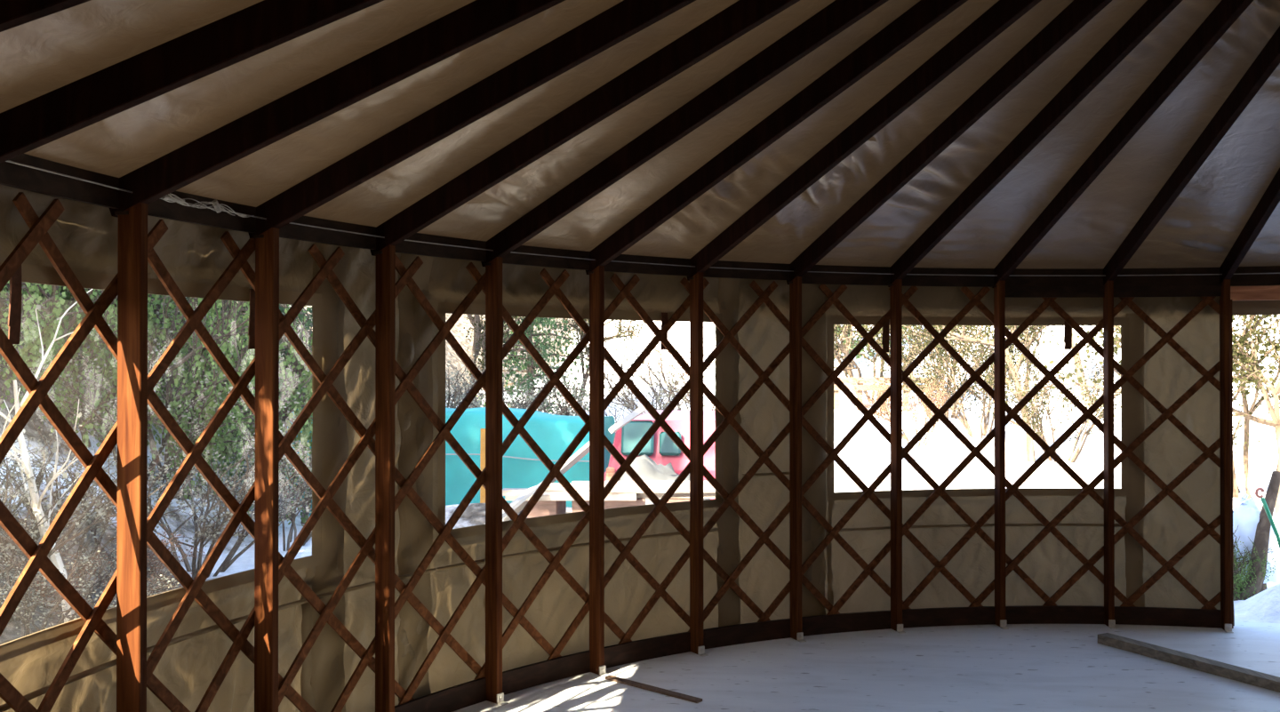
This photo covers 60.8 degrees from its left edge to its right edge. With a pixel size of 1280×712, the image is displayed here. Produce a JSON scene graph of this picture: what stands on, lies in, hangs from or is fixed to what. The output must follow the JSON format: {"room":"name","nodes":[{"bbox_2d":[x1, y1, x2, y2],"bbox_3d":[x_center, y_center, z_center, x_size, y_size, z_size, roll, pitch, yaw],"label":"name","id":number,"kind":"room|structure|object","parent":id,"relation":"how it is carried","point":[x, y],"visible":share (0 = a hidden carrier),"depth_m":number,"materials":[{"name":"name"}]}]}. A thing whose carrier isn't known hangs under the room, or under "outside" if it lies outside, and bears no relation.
{"room":"traditional dwelling","nodes":[
{"label":"traditional dwelling","id":0,"kind":"room"},
{"bbox_2d":[0,184,375,711],"bbox_3d":[-1.504,0.578,2.357,0.883,2.315,5.278,0,0,-3],"label":"wall","id":1,"kind":"structure","parent":0,"point":[196,256],"depth_m":4.30,"materials":[{"name":"beige fabric"}]},
{"bbox_2d":[8,264,21,343],"bbox_3d":[-1.828,-0.152,3.192,0.016,0.235,0.054,0,0,8],"label":"strap","id":2,"kind":"object","parent":1,"relation":"hanging from","point":[14,318],"visible":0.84,"depth_m":3.19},
{"bbox_2d":[248,288,255,349],"bbox_3d":[-1.523,-0.146,4.300,0.016,0.235,0.054,0,0,23],"label":"strap","id":3,"kind":"object","parent":1,"relation":"hanging from","point":[252,317],"visible":0.71,"depth_m":4.29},
{"bbox_2d":[0,192,1233,711],"bbox_3d":[0.153,0.602,4.217,3.021,2.149,8.527,0,0,34],"label":"lattice","id":4,"kind":"structure","parent":0,"point":[37,233],"depth_m":5.56,"materials":[{"name":"brown wood"}]},
{"bbox_2d":[0,153,789,279],"bbox_3d":[-0.833,-0.533,3.481,1.774,0.100,7.143,0,0,15],"label":"beam","id":5,"kind":"structure","parent":4,"relation":"attached to","point":[13,175],"depth_m":4.60,"materials":[{"name":"brown wood"}]},
{"bbox_2d":[394,605,1221,711],"bbox_3d":[1.141,1.663,6.318,5.259,0.112,0.865,0,0,-22],"label":"baseboard","id":6,"kind":"structure","parent":4,"relation":"attached to","point":[452,699],"depth_m":6.66,"materials":[{"name":"brown wood"}]},
{"bbox_2d":[801,264,1279,287],"bbox_3d":[3.091,-0.505,6.754,4.296,0.117,0.563,0,0,6],"label":"beam","id":7,"kind":"structure","parent":4,"relation":"attached to","point":[809,277],"depth_m":6.97,"materials":[{"name":"brown wood"}]},
{"bbox_2d":[1005,285,1221,297],"bbox_3d":[3.017,-0.412,6.986,1.412,0.070,0.083,0,0,4],"label":"trim","id":8,"kind":"structure","parent":4,"relation":"attached to","point":[1172,291],"depth_m":7.00,"materials":[{"name":"brown wood"}]},
{"bbox_2d":[0,0,1279,315],"bbox_3d":[2.663,-1.161,2.558,9.609,1.746,9.606,0,0,4],"label":"ceiling","id":9,"kind":"structure","parent":0,"point":[39,57],"depth_m":4.93,"materials":[{"name":"beige fabric"}]},
{"bbox_2d":[0,0,90,31],"bbox_3d":[-0.004,-1.240,2.342,3.747,1.552,0.046,0,0,-5],"label":"rafter","id":10,"kind":"object","parent":9,"relation":"attached to","point":[13,13],"visible":1,"depth_m":2.22,"materials":[{"name":"brown wood"}]},
{"bbox_2d":[0,0,383,163],"bbox_3d":[-0.005,-1.238,2.761,3.747,1.552,0.046,0,0,4],"label":"rafter","id":11,"kind":"object","parent":9,"relation":"attached to","point":[265,25],"visible":1,"depth_m":2.83,"materials":[{"name":"brown wood"}]},
{"bbox_2d":[109,0,565,217],"bbox_3d":[0.059,-1.235,3.176,3.747,1.552,0.046,0,0,13],"label":"rafter","id":12,"kind":"object","parent":9,"relation":"attached to","point":[478,20],"visible":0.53,"depth_m":3.40,"materials":[{"name":"brown wood"}]},
{"bbox_2d":[248,0,695,239],"bbox_3d":[0.188,-1.233,3.576,3.747,1.552,0.046,0,0,22],"label":"rafter","id":13,"kind":"object","parent":9,"relation":"attached to","point":[624,20],"visible":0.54,"depth_m":3.88,"materials":[{"name":"brown wood"}]},
{"bbox_2d":[370,0,799,255],"bbox_3d":[0.377,-1.231,3.950,3.747,1.552,0.046,0,0,31],"label":"rafter","id":14,"kind":"object","parent":9,"relation":"attached to","point":[741,17],"visible":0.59,"depth_m":4.29,"materials":[{"name":"brown wood"}]},
{"bbox_2d":[480,0,888,266],"bbox_3d":[0.623,-1.229,4.291,3.747,1.552,0.046,0,0,40],"label":"rafter","id":15,"kind":"object","parent":9,"relation":"attached to","point":[839,15],"visible":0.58,"depth_m":4.62,"materials":[{"name":"brown wood"}]},
{"bbox_2d":[585,0,967,274],"bbox_3d":[0.919,-1.227,4.588,0.046,1.552,3.747,0,0,-41],"label":"rafter","id":16,"kind":"object","parent":9,"relation":"attached to","point":[924,14],"visible":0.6,"depth_m":4.89,"materials":[{"name":"brown wood"}]},
{"bbox_2d":[687,0,1041,280],"bbox_3d":[1.258,-1.226,4.836,0.046,1.552,3.747,0,0,-32],"label":"rafter","id":17,"kind":"object","parent":9,"relation":"attached to","point":[1004,13],"visible":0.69,"depth_m":5.09,"materials":[{"name":"brown wood"}]},
{"bbox_2d":[786,0,1112,284],"bbox_3d":[1.631,-1.225,5.028,0.046,1.552,3.747,0,0,-23],"label":"rafter","id":18,"kind":"object","parent":9,"relation":"attached to","point":[1076,15],"visible":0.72,"depth_m":5.24,"materials":[{"name":"brown wood"}]},
{"bbox_2d":[888,0,1182,287],"bbox_3d":[2.030,-1.224,5.159,0.046,1.552,3.747,0,0,-14],"label":"rafter","id":19,"kind":"object","parent":9,"relation":"attached to","point":[1152,12],"visible":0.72,"depth_m":5.33,"materials":[{"name":"brown wood"}]},
{"bbox_2d":[992,0,1253,287],"bbox_3d":[2.444,-1.224,5.226,0.046,1.552,3.747,0,0,-5],"label":"rafter","id":20,"kind":"object","parent":9,"relation":"attached to","point":[1227,12],"visible":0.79,"depth_m":5.38,"materials":[{"name":"brown wood"}]},
{"bbox_2d":[1103,25,1279,287],"bbox_3d":[2.864,-1.224,5.227,0.046,1.552,3.747,0,0,4],"label":"rafter","id":21,"kind":"object","parent":9,"relation":"attached to","point":[1267,61],"visible":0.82,"depth_m":5.60,"materials":[{"name":"brown wood"}]},
{"bbox_2d":[1219,168,1279,286],"bbox_3d":[3.279,-1.224,5.163,0.046,1.552,3.747,0,0,13],"label":"rafter","id":22,"kind":"object","parent":9,"relation":"attached to","point":[1270,199],"visible":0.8,"depth_m":6.30,"materials":[{"name":"brown wood"}]},
{"bbox_2d":[372,252,1234,705],"bbox_3d":[1.130,0.602,6.403,5.419,2.315,0.931,0,0,-22],"label":"wall","id":23,"kind":"structure","parent":0,"point":[444,283],"depth_m":6.76,"materials":[{"name":"wood"}]},
{"bbox_2d":[660,312,667,349],"bbox_3d":[0.139,-0.144,6.322,0.054,0.215,0.016,0,0,-34],"label":"strap","id":24,"kind":"object","parent":23,"relation":"hanging from","point":[664,316],"visible":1,"depth_m":6.32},
{"bbox_2d":[881,320,889,352],"bbox_3d":[1.565,-0.135,6.954,0.054,0.225,0.016,0,0,-14],"label":"strap","id":25,"kind":"object","parent":23,"relation":"hanging from","point":[885,339],"visible":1,"depth_m":6.96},
{"bbox_2d":[1063,320,1071,349],"bbox_3d":[2.777,-0.144,7.087,0.054,0.205,0.016,0,0,1],"label":"strap","id":26,"kind":"object","parent":23,"relation":"hanging from","point":[1068,330],"visible":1,"depth_m":7.08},
{"bbox_2d":[1230,285,1279,300],"bbox_3d":[4.180,-0.399,6.811,0.904,0.090,0.062,0,0,20],"label":"trim","id":27,"kind":"structure","parent":23,"relation":"attached to","point":[1261,292],"depth_m":6.89,"materials":[{"name":"wood"}]},
{"bbox_2d":[453,620,1279,711],"bbox_3d":[2.662,1.727,2.542,9.440,0.060,9.440,0,0,4],"label":"floor","id":28,"kind":"structure","parent":0,"point":[1020,668],"depth_m":5.89,"materials":[{"name":"concrete"}]},
{"bbox_2d":[116,202,147,711],"bbox_3d":[-1.642,0.598,3.569,0.131,2.210,0.040,0,0,13],"label":"wall post","id":29,"kind":"object","parent":28,"relation":"on","point":[132,227],"visible":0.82,"depth_m":3.56,"materials":[{"name":"brown wood"}]},
{"bbox_2d":[254,227,279,711],"bbox_3d":[-1.430,0.602,4.229,0.131,2.210,0.040,0,0,22],"label":"wall post","id":30,"kind":"object","parent":28,"relation":"on","point":[267,248],"visible":0.85,"depth_m":4.22,"materials":[{"name":"brown wood"}]},
{"bbox_2d":[375,244,395,711],"bbox_3d":[-1.117,0.605,4.849,0.131,2.210,0.040,0,0,31],"label":"wall post","id":31,"kind":"object","parent":28,"relation":"on","point":[385,263],"visible":0.88,"depth_m":4.84,"materials":[{"name":"brown wood"}]},
{"bbox_2d":[485,256,508,705],"bbox_3d":[-0.710,0.608,5.412,0.131,2.210,0.040,0,0,40],"label":"wall post","id":32,"kind":"object","parent":28,"relation":"on","point":[493,272],"visible":0.98,"depth_m":5.40,"materials":[{"name":"brown wood"}]},
{"bbox_2d":[589,265,609,677],"bbox_3d":[-0.221,0.611,5.904,0.040,2.210,0.131,0,0,-41],"label":"wall post","id":33,"kind":"object","parent":28,"relation":"on","point":[596,280],"visible":0.97,"depth_m":5.89,"materials":[{"name":"brown wood"}]},
{"bbox_2d":[604,674,702,703],"bbox_3d":[0.061,1.707,5.604,0.626,0.013,0.045,0,0,41],"label":"wood offcut","id":34,"kind":"object","parent":28,"relation":"on","point":[675,694],"visible":1,"depth_m":5.58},
{"bbox_2d":[689,272,708,656],"bbox_3d":[0.339,0.614,6.314,0.040,2.210,0.131,0,0,-32],"label":"wall post","id":35,"kind":"object","parent":28,"relation":"on","point":[696,284],"visible":0.98,"depth_m":6.30,"materials":[{"name":"brown wood"}]},
{"bbox_2d":[789,276,806,642],"bbox_3d":[0.957,0.616,6.631,0.040,2.210,0.131,0,0,-23],"label":"wall post","id":36,"kind":"object","parent":28,"relation":"on","point":[796,634],"visible":0.97,"depth_m":6.62,"materials":[{"name":"brown wood"}]},
{"bbox_2d":[889,279,905,633],"bbox_3d":[1.616,0.617,6.847,0.040,2.210,0.131,0,0,-14],"label":"wall post","id":37,"kind":"object","parent":28,"relation":"on","point":[896,290],"visible":0.96,"depth_m":6.83,"materials":[{"name":"brown wood"}]},
{"bbox_2d":[993,280,1008,629],"bbox_3d":[2.302,0.617,6.958,0.040,2.210,0.131,0,0,-5],"label":"wall post","id":38,"kind":"object","parent":28,"relation":"on","point":[999,292],"visible":0.97,"depth_m":6.94,"materials":[{"name":"brown wood"}]},
{"bbox_2d":[1103,280,1117,629],"bbox_3d":[2.996,0.617,6.960,0.040,2.210,0.131,0,0,4],"label":"wall post","id":39,"kind":"object","parent":28,"relation":"on","point":[1108,469],"visible":0.96,"depth_m":6.94,"materials":[{"name":"brown wood"}]},
{"bbox_2d":[1097,632,1279,692],"bbox_3d":[3.380,1.685,5.402,0.089,0.054,2.600,0,0,-28],"label":"plank","id":40,"kind":"object","parent":28,"relation":"on","point":[1269,682],"visible":1,"depth_m":5.99,"materials":[{"name":"wood"}]},
{"bbox_2d":[1219,279,1233,632],"bbox_3d":[3.682,0.617,6.853,0.040,2.210,0.131,0,0,13],"label":"wall post","id":41,"kind":"object","parent":28,"relation":"on","point":[1225,298],"visible":1,"depth_m":6.83,"materials":[{"name":"brown wood"}]},
{"bbox_2d":[1232,284,1279,286],"bbox_3d":[6.033,0.587,3.836,2.002,2.315,7.552,0,0,-21],"label":"wall","id":42,"kind":"structure","parent":0,"point":[1278,284],"depth_m":6.96,"materials":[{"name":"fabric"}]},
{"bbox_2d":[1219,299,1233,628],"bbox_3d":[3.733,0.682,6.950,0.056,2.080,0.075,0,0,14],"label":"trim","id":43,"kind":"structure","parent":42,"relation":"attached to","point":[1231,313],"depth_m":6.91,"materials":[{"name":"brown wood"}]},
{"label":"outside","id":44,"kind":"structure","parent":0,"visible":0},
{"bbox_2d":[0,288,1279,644],"bbox_3d":[7.418,-2.985,32.296,95.000,10.086,120.000,0,0,4],"label":"ground","id":45,"kind":"structure","parent":44,"point":[944,452],"depth_m":19.82,"materials":[{"name":"snow"}]},
{"bbox_2d":[0,288,92,623],"bbox_3d":[-4.210,0.708,7.196,1.190,2.430,1.123,0,0,-22],"label":"bare sapling","id":46,"kind":"object","parent":45,"relation":"on","point":[36,501],"visible":0.69,"depth_m":7.34,"materials":[{"name":"grey plant"}]},
{"bbox_2d":[2,282,156,357],"bbox_3d":[-6.300,-1.205,11.527,2.176,2.603,2.310,0,0,-3],"label":"evergreen tree","id":47,"kind":"object","parent":45,"relation":"on","point":[5,305],"visible":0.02,"depth_m":11.36,"materials":[{"name":"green plant"}]},
{"bbox_2d":[7,287,159,358],"bbox_3d":[-6.285,-1.223,12.705,4.547,2.566,4.042,0,0,-44],"label":"shrub","id":48,"kind":"object","parent":45,"relation":"on","point":[157,307],"visible":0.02,"depth_m":12.20,"materials":[{"name":"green plant"}]},
{"bbox_2d":[0,283,168,371],"bbox_3d":[-6.131,-1.344,10.528,3.300,3.005,2.363,0,0,-7],"label":"shrub","id":49,"kind":"object","parent":45,"relation":"on","point":[68,298],"visible":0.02,"depth_m":10.65,"materials":[{"name":"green plant"}]},
{"bbox_2d":[0,432,169,623],"bbox_3d":[-4.596,1.110,7.598,2.391,1.429,2.188,0,0,-26],"label":"shrub","id":50,"kind":"object","parent":45,"relation":"on","point":[60,544],"visible":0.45,"depth_m":7.27,"materials":[{"name":"grey plant"}]},
{"bbox_2d":[0,518,179,637],"bbox_3d":[-3.805,1.490,7.070,1.909,0.858,2.086,0,0,2],"label":"shrub","id":51,"kind":"object","parent":45,"relation":"on","point":[25,618],"visible":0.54,"depth_m":6.98,"materials":[{"name":"grey plant"}]},
{"bbox_2d":[0,418,205,576],"bbox_3d":[-4.428,1.059,8.442,2.021,1.283,2.273,0,0,42],"label":"shrub","id":52,"kind":"object","parent":45,"relation":"on","point":[38,480],"visible":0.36,"depth_m":8.05,"materials":[{"name":"grey plant"}]},
{"bbox_2d":[0,524,206,610],"bbox_3d":[-3.846,1.569,7.677,1.645,0.697,1.415,0,0,-7],"label":"shrub","id":53,"kind":"object","parent":45,"relation":"on","point":[172,543],"visible":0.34,"depth_m":7.81,"materials":[{"name":"grey plant"}]},
{"bbox_2d":[0,280,246,448],"bbox_3d":[-5.410,-0.487,10.337,2.392,2.691,3.123,0,0,17],"label":"tree","id":54,"kind":"object","parent":45,"relation":"on","point":[53,295],"visible":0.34,"depth_m":9.66,"materials":[{"name":"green plant"}]},
{"bbox_2d":[0,318,311,487],"bbox_3d":[-4.461,0.431,10.345,2.896,1.601,3.164,0,0,34],"label":"shrub","id":55,"kind":"object","parent":45,"relation":"on","point":[98,418],"visible":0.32,"depth_m":9.87,"materials":[{"name":"grey plant"}]},
{"bbox_2d":[17,418,311,578],"bbox_3d":[-3.847,1.217,9.404,2.388,1.400,2.687,0,0,-18],"label":"shrub","id":56,"kind":"object","parent":45,"relation":"on","point":[197,522],"visible":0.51,"depth_m":9.08,"materials":[{"name":"grey plant"}]},
{"bbox_2d":[63,295,287,500],"bbox_3d":[-4.599,-0.013,10.874,2.000,2.862,2.793,0,0,-9],"label":"tree","id":57,"kind":"object","parent":45,"relation":"on","point":[196,368],"visible":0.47,"depth_m":10.30,"materials":[{"name":"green plant"}]},
{"bbox_2d":[71,294,282,392],"bbox_3d":[-5.562,-1.101,12.856,2.621,3.067,2.568,0,0,-28],"label":"evergreen tree","id":58,"kind":"object","parent":45,"relation":"on","point":[155,312],"visible":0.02,"depth_m":12.33,"materials":[{"name":"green plant"}]},
{"bbox_2d":[82,296,312,456],"bbox_3d":[-4.614,-0.018,12.500,3.521,2.317,3.447,0,0,-35],"label":"shrub","id":59,"kind":"object","parent":45,"relation":"on","point":[158,313],"visible":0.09,"depth_m":12.21,"materials":[{"name":"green plant"}]},
{"bbox_2d":[147,299,312,526],"bbox_3d":[-3.916,0.354,12.127,3.205,3.130,2.607,0,0,42],"label":"shrub","id":60,"kind":"object","parent":45,"relation":"on","point":[305,436],"visible":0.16,"depth_m":11.41,"materials":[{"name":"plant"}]},
{"bbox_2d":[148,420,311,551],"bbox_3d":[-3.259,1.266,10.733,2.100,1.258,2.295,0,0,24],"label":"shrub","id":61,"kind":"object","parent":45,"relation":"on","point":[293,516],"visible":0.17,"depth_m":10.45,"materials":[{"name":"grey plant"}]},
{"bbox_2d":[150,296,311,404],"bbox_3d":[-4.977,-0.543,13.207,2.741,2.802,2.534,0,0,22],"label":"evergreen tree","id":62,"kind":"object","parent":45,"relation":"on","point":[308,322],"visible":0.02,"depth_m":13.18,"materials":[{"name":"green plant"}]},
{"bbox_2d":[237,301,312,399],"bbox_3d":[-4.848,-0.842,14.865,2.738,3.303,2.962,0,0,15],"label":"evergreen tree","id":63,"kind":"object","parent":45,"relation":"on","point":[308,309],"visible":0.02,"depth_m":14.54,"materials":[{"name":"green plant"}]},
{"bbox_2d":[284,407,615,516],"bbox_3d":[-2.246,1.246,13.001,3.743,1.298,1.200,0,0,11],"label":"tarp","id":64,"kind":"object","parent":45,"relation":"on","point":[553,434],"visible":0.23,"depth_m":12.33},
{"bbox_2d":[480,428,485,503],"bbox_3d":[-1.665,1.232,11.600,0.065,0.926,0.029,0,0,4],"label":"marker stake","id":65,"kind":"object","parent":45,"relation":"on","point":[483,430],"visible":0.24,"depth_m":11.59,"materials":[{"name":"orange paint"}]},
{"bbox_2d":[459,314,552,407],"bbox_3d":[-2.898,-0.558,21.601,2.497,5.091,4.236,0,0,-36],"label":"leafy tree","id":66,"kind":"object","parent":45,"relation":"on","point":[479,336],"visible":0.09,"depth_m":21.25,"materials":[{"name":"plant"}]},
{"bbox_2d":[445,353,588,412],"bbox_3d":[-2.894,0.854,15.696,4.294,2.172,3.930,0,0,1],"label":"shrub","id":67,"kind":"object","parent":45,"relation":"on","point":[457,399],"visible":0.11,"depth_m":15.22,"materials":[{"name":"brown plant"}]},
{"bbox_2d":[469,316,589,413],"bbox_3d":[-2.405,-0.643,24.094,2.864,4.703,2.923,0,0,-4],"label":"evergreen tree","id":68,"kind":"object","parent":45,"relation":"on","point":[531,371],"visible":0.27,"depth_m":23.86,"materials":[{"name":"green plant"}]},
{"bbox_2d":[445,350,619,415],"bbox_3d":[-1.978,0.960,15.929,3.418,1.970,3.492,0,0,-38],"label":"shrub","id":69,"kind":"object","parent":45,"relation":"on","point":[563,410],"visible":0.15,"depth_m":15.76,"materials":[{"name":"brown plant"}]},
{"bbox_2d":[463,378,622,421],"bbox_3d":[-0.859,1.133,15.223,3.376,1.633,3.001,0,0,39],"label":"shrub","id":70,"kind":"object","parent":45,"relation":"on","point":[525,393],"visible":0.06,"depth_m":15.25,"materials":[{"name":"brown plant"}]},
{"bbox_2d":[527,500,566,518],"bbox_3d":[-0.711,1.493,8.367,0.220,0.847,0.500,0,0,4],"label":"block","id":71,"kind":"object","parent":45,"relation":"on","point":[542,508],"visible":0.05,"depth_m":8.12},
{"bbox_2d":[544,490,715,498],"bbox_3d":[-0.115,1.042,8.220,1.484,0.044,0.130,0,0,0],"label":"board","id":72,"kind":"object","parent":71,"relation":"on","point":[676,495],"visible":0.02,"depth_m":8.15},
{"bbox_2d":[604,485,715,493],"bbox_3d":[0.192,0.994,8.165,1.071,0.044,0.130,0,0,-2],"label":"board","id":73,"kind":"object","parent":72,"relation":"on","point":[617,489],"visible":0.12,"depth_m":8.10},
{"bbox_3d":[-0.092,1.043,8.500,1.403,0.044,0.235,0,0,4],"label":"board","id":74,"kind":"object","parent":71,"relation":"on","visible":0},
{"bbox_2d":[502,441,589,521],"bbox_3d":[-0.714,0.982,8.585,0.983,0.658,0.136,0,0,-43],"label":"plank","id":75,"kind":"object","parent":74,"relation":"on","point":[583,451],"visible":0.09,"depth_m":8.69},
{"bbox_2d":[571,480,711,485],"bbox_3d":[0.067,0.996,8.465,1.190,0.044,0.130,0,0,-1],"label":"board","id":76,"kind":"object","parent":74,"relation":"on","point":[705,483],"visible":0.24,"depth_m":8.42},
{"bbox_2d":[571,500,605,512],"bbox_3d":[-0.371,1.491,8.367,0.260,0.843,0.500,0,0,1],"label":"block","id":77,"kind":"object","parent":45,"relation":"on","point":[575,508],"visible":0.02,"depth_m":8.12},
{"bbox_2d":[552,318,650,406],"bbox_3d":[-1.071,-0.437,24.912,3.140,4.030,2.252,0,0,23],"label":"leafy tree","id":78,"kind":"object","parent":45,"relation":"on","point":[620,324],"visible":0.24,"depth_m":24.63,"materials":[{"name":"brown plant"}]},
{"bbox_2d":[605,498,645,508],"bbox_3d":[-0.117,1.490,8.367,0.300,0.840,0.500,0,0,-1],"label":"block","id":79,"kind":"object","parent":45,"relation":"on","point":[609,504],"visible":0.03,"depth_m":8.12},
{"bbox_2d":[504,492,636,500],"bbox_3d":[-0.508,1.041,8.080,0.963,0.044,0.130,0,0,0],"label":"board","id":80,"kind":"object","parent":79,"relation":"on","point":[509,496],"visible":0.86,"depth_m":8.02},
{"bbox_2d":[502,485,539,519],"bbox_3d":[-1.002,1.130,7.430,0.093,0.394,1.156,0,0,25],"label":"leaning board","id":81,"kind":"object","parent":80,"relation":"on","point":[530,492],"visible":0.33,"depth_m":7.74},
{"bbox_2d":[608,405,646,433],"bbox_3d":[-0.098,0.541,9.460,0.083,0.251,0.459,0,0,42],"label":"bar","id":82,"kind":"object","parent":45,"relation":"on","point":[639,411],"visible":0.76,"depth_m":9.40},
{"bbox_2d":[546,368,711,423],"bbox_3d":[-0.352,1.044,16.677,3.055,1.829,3.338,0,0,-14],"label":"shrub","id":83,"kind":"object","parent":45,"relation":"on","point":[662,396],"visible":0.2,"depth_m":16.84,"materials":[{"name":"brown plant"}]},
{"bbox_2d":[573,326,715,412],"bbox_3d":[1.075,0.512,21.919,4.777,2.800,5.373,0,0,13],"label":"shrub","id":84,"kind":"object","parent":45,"relation":"on","point":[676,382],"visible":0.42,"depth_m":22.64,"materials":[{"name":"grey plant"}]},
{"bbox_2d":[604,409,715,499],"bbox_3d":[0.623,1.260,11.495,1.560,1.322,3.380,0,0,7],"label":"van","id":85,"kind":"object","parent":45,"relation":"on","point":[660,448],"visible":0.21,"depth_m":9.97,"materials":[{"name":"red paint"}]},
{"bbox_2d":[606,466,615,480],"bbox_3d":[-0.270,1.116,9.984,0.080,0.200,0.060,0,0,7],"label":"tail lamp","id":86,"kind":"object","parent":85,"relation":"attached to","point":[610,470],"depth_m":9.96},
{"bbox_2d":[618,454,710,504],"bbox_3d":[0.113,1.544,9.147,1.329,1.437,0.640,0,0,4],"label":"heap","id":87,"kind":"object","parent":45,"relation":"on","point":[645,468],"visible":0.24,"depth_m":9.06,"materials":[{"name":"snow"}]},
{"bbox_2d":[666,498,689,503],"bbox_3d":[0.310,1.487,8.367,0.260,0.834,0.500,0,0,-4],"label":"block","id":88,"kind":"object","parent":45,"relation":"on","point":[670,500],"visible":0.02,"depth_m":8.12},
{"bbox_2d":[502,488,528,495],"bbox_3d":[-0.264,1.042,8.360,1.583,0.044,0.130,0,0,0],"label":"board","id":89,"kind":"object","parent":88,"relation":"on","point":[505,491],"visible":0.22,"depth_m":8.30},
{"bbox_2d":[539,482,689,490],"bbox_3d":[-0.147,0.995,8.315,1.223,0.044,0.130,0,0,-1],"label":"board","id":90,"kind":"object","parent":89,"relation":"on","point":[553,486],"visible":0.19,"depth_m":8.25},
{"bbox_2d":[834,411,908,466],"bbox_3d":[4.137,1.649,20.019,1.637,1.255,1.237,0,0,4],"label":"heap","id":91,"kind":"object","parent":45,"relation":"on","point":[868,447],"visible":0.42,"depth_m":19.50,"materials":[{"name":"snow"}]},
{"bbox_2d":[833,324,917,367],"bbox_3d":[5.653,-2.945,30.135,4.553,6.645,4.647,0,0,-27],"label":"evergreen tree","id":92,"kind":"object","parent":45,"relation":"on","point":[857,340],"visible":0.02,"depth_m":29.75,"materials":[{"name":"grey plant"}]},
{"bbox_2d":[833,377,935,411],"bbox_3d":[5.482,0.982,25.967,3.163,0.944,0.189,0,0,0],"label":"rail fence","id":93,"kind":"object","parent":45,"relation":"on","point":[859,387],"visible":0.19,"depth_m":25.88,"materials":[{"name":"wood"}]},
{"bbox_2d":[851,376,959,447],"bbox_3d":[5.410,1.129,22.142,2.315,1.435,2.343,0,0,-18],"label":"shrub","id":94,"kind":"object","parent":45,"relation":"on","point":[885,408],"visible":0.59,"depth_m":22.00,"materials":[{"name":"grey plant"}]},
{"bbox_2d":[833,324,993,400],"bbox_3d":[5.761,-0.987,26.554,6.395,4.206,5.766,0,0,3],"label":"thicket","id":95,"kind":"object","parent":45,"relation":"on","point":[839,348],"visible":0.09,"depth_m":26.00,"materials":[{"name":"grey plant"}]},
{"bbox_2d":[848,325,1034,418],"bbox_3d":[6.905,-0.548,25.014,4.074,4.181,4.710,0,0,38],"label":"tree","id":96,"kind":"object","parent":45,"relation":"on","point":[961,352],"visible":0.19,"depth_m":24.54,"materials":[{"name":"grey plant"}]},
{"bbox_2d":[902,325,1049,439],"bbox_3d":[6.961,0.297,23.166,3.204,2.921,3.553,0,0,36],"label":"tree","id":97,"kind":"object","parent":45,"relation":"on","point":[963,420],"visible":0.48,"depth_m":23.20,"materials":[{"name":"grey plant"}]},
{"bbox_2d":[913,325,1090,462],"bbox_3d":[6.766,-0.296,20.106,3.533,4.534,2.534,0,0,23],"label":"leafy tree","id":98,"kind":"object","parent":45,"relation":"on","point":[1031,330],"visible":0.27,"depth_m":19.94,"materials":[{"name":"grey plant"}]},
{"bbox_2d":[973,330,1120,463],"bbox_3d":[7.754,0.749,19.965,3.117,2.459,2.696,0,0,-4],"label":"tree","id":99,"kind":"object","parent":45,"relation":"on","point":[1035,407],"visible":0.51,"depth_m":19.68,"materials":[{"name":"grey plant"}]},
{"bbox_2d":[1053,325,1120,406],"bbox_3d":[10.224,-1.440,26.622,4.992,5.334,2.943,0,0,-7],"label":"leafy tree","id":100,"kind":"object","parent":45,"relation":"on","point":[1074,342],"visible":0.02,"depth_m":26.00,"materials":[{"name":"grey plant"}]},
{"bbox_2d":[1005,314,1279,498],"bbox_3d":[8.360,-0.507,14.991,5.552,4.987,6.223,0,0,37],"label":"tree","id":101,"kind":"object","parent":45,"relation":"on","point":[1116,340],"visible":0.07,"depth_m":14.53,"materials":[{"name":"grey plant"}]},
{"bbox_2d":[1118,314,1279,515],"bbox_3d":[7.325,0.365,13.145,2.898,3.134,2.135,0,0,5],"label":"leafy tree","id":102,"kind":"object","parent":45,"relation":"on","point":[1249,365],"visible":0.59,"depth_m":13.03,"materials":[{"name":"grey plant"}]},
{"bbox_2d":[1232,526,1279,600],"bbox_3d":[4.433,1.592,8.248,0.878,0.572,0.714,0,0,-38],"label":"shrub","id":103,"kind":"object","parent":45,"relation":"on","point":[1240,571],"visible":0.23,"depth_m":8.22,"materials":[{"name":"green plant"}]},
{"bbox_2d":[1237,471,1279,599],"bbox_3d":[4.769,1.447,8.376,0.722,1.093,0.148,0,0,-35],"label":"log","id":104,"kind":"object","parent":45,"relation":"on","point":[1261,540],"visible":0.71,"depth_m":8.36,"materials":[{"name":"grey wood"}]},
{"bbox_2d":[1255,487,1279,549],"bbox_3d":[4.734,1.408,7.892,0.510,0.880,0.101,0,0,42],"label":"garden hose","id":105,"kind":"object","parent":45,"relation":"on","point":[1264,503],"visible":1,"depth_m":7.97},
{"bbox_3d":[4.664,1.726,8.548,0.271,0.378,0.236,0,0,4],"label":"tree stump","id":106,"kind":"object","parent":45,"relation":"on","visible":0},
{"bbox_2d":[1232,493,1279,583],"bbox_3d":[4.778,1.418,8.604,0.434,0.675,0.441,0,0,38],"label":"plastic bag","id":107,"kind":"object","parent":106,"relation":"on","point":[1246,514],"visible":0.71,"depth_m":8.46,"materials":[{"name":"plastic"}]},
{"bbox_3d":[0.194,-1.245,1.529,3.747,1.552,0.046,0,0,-23],"label":"rafter","id":108,"kind":"object","parent":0,"visible":0},
{"bbox_2d":[5,160,1279,276],"bbox_3d":[0.770,-0.534,4.757,8.437,0.046,3.067,0,0,-41],"label":"cable","id":109,"kind":"object","parent":108,"relation":"attached to","point":[218,207],"visible":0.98,"depth_m":4.54,"materials":[{"name":"metal"}]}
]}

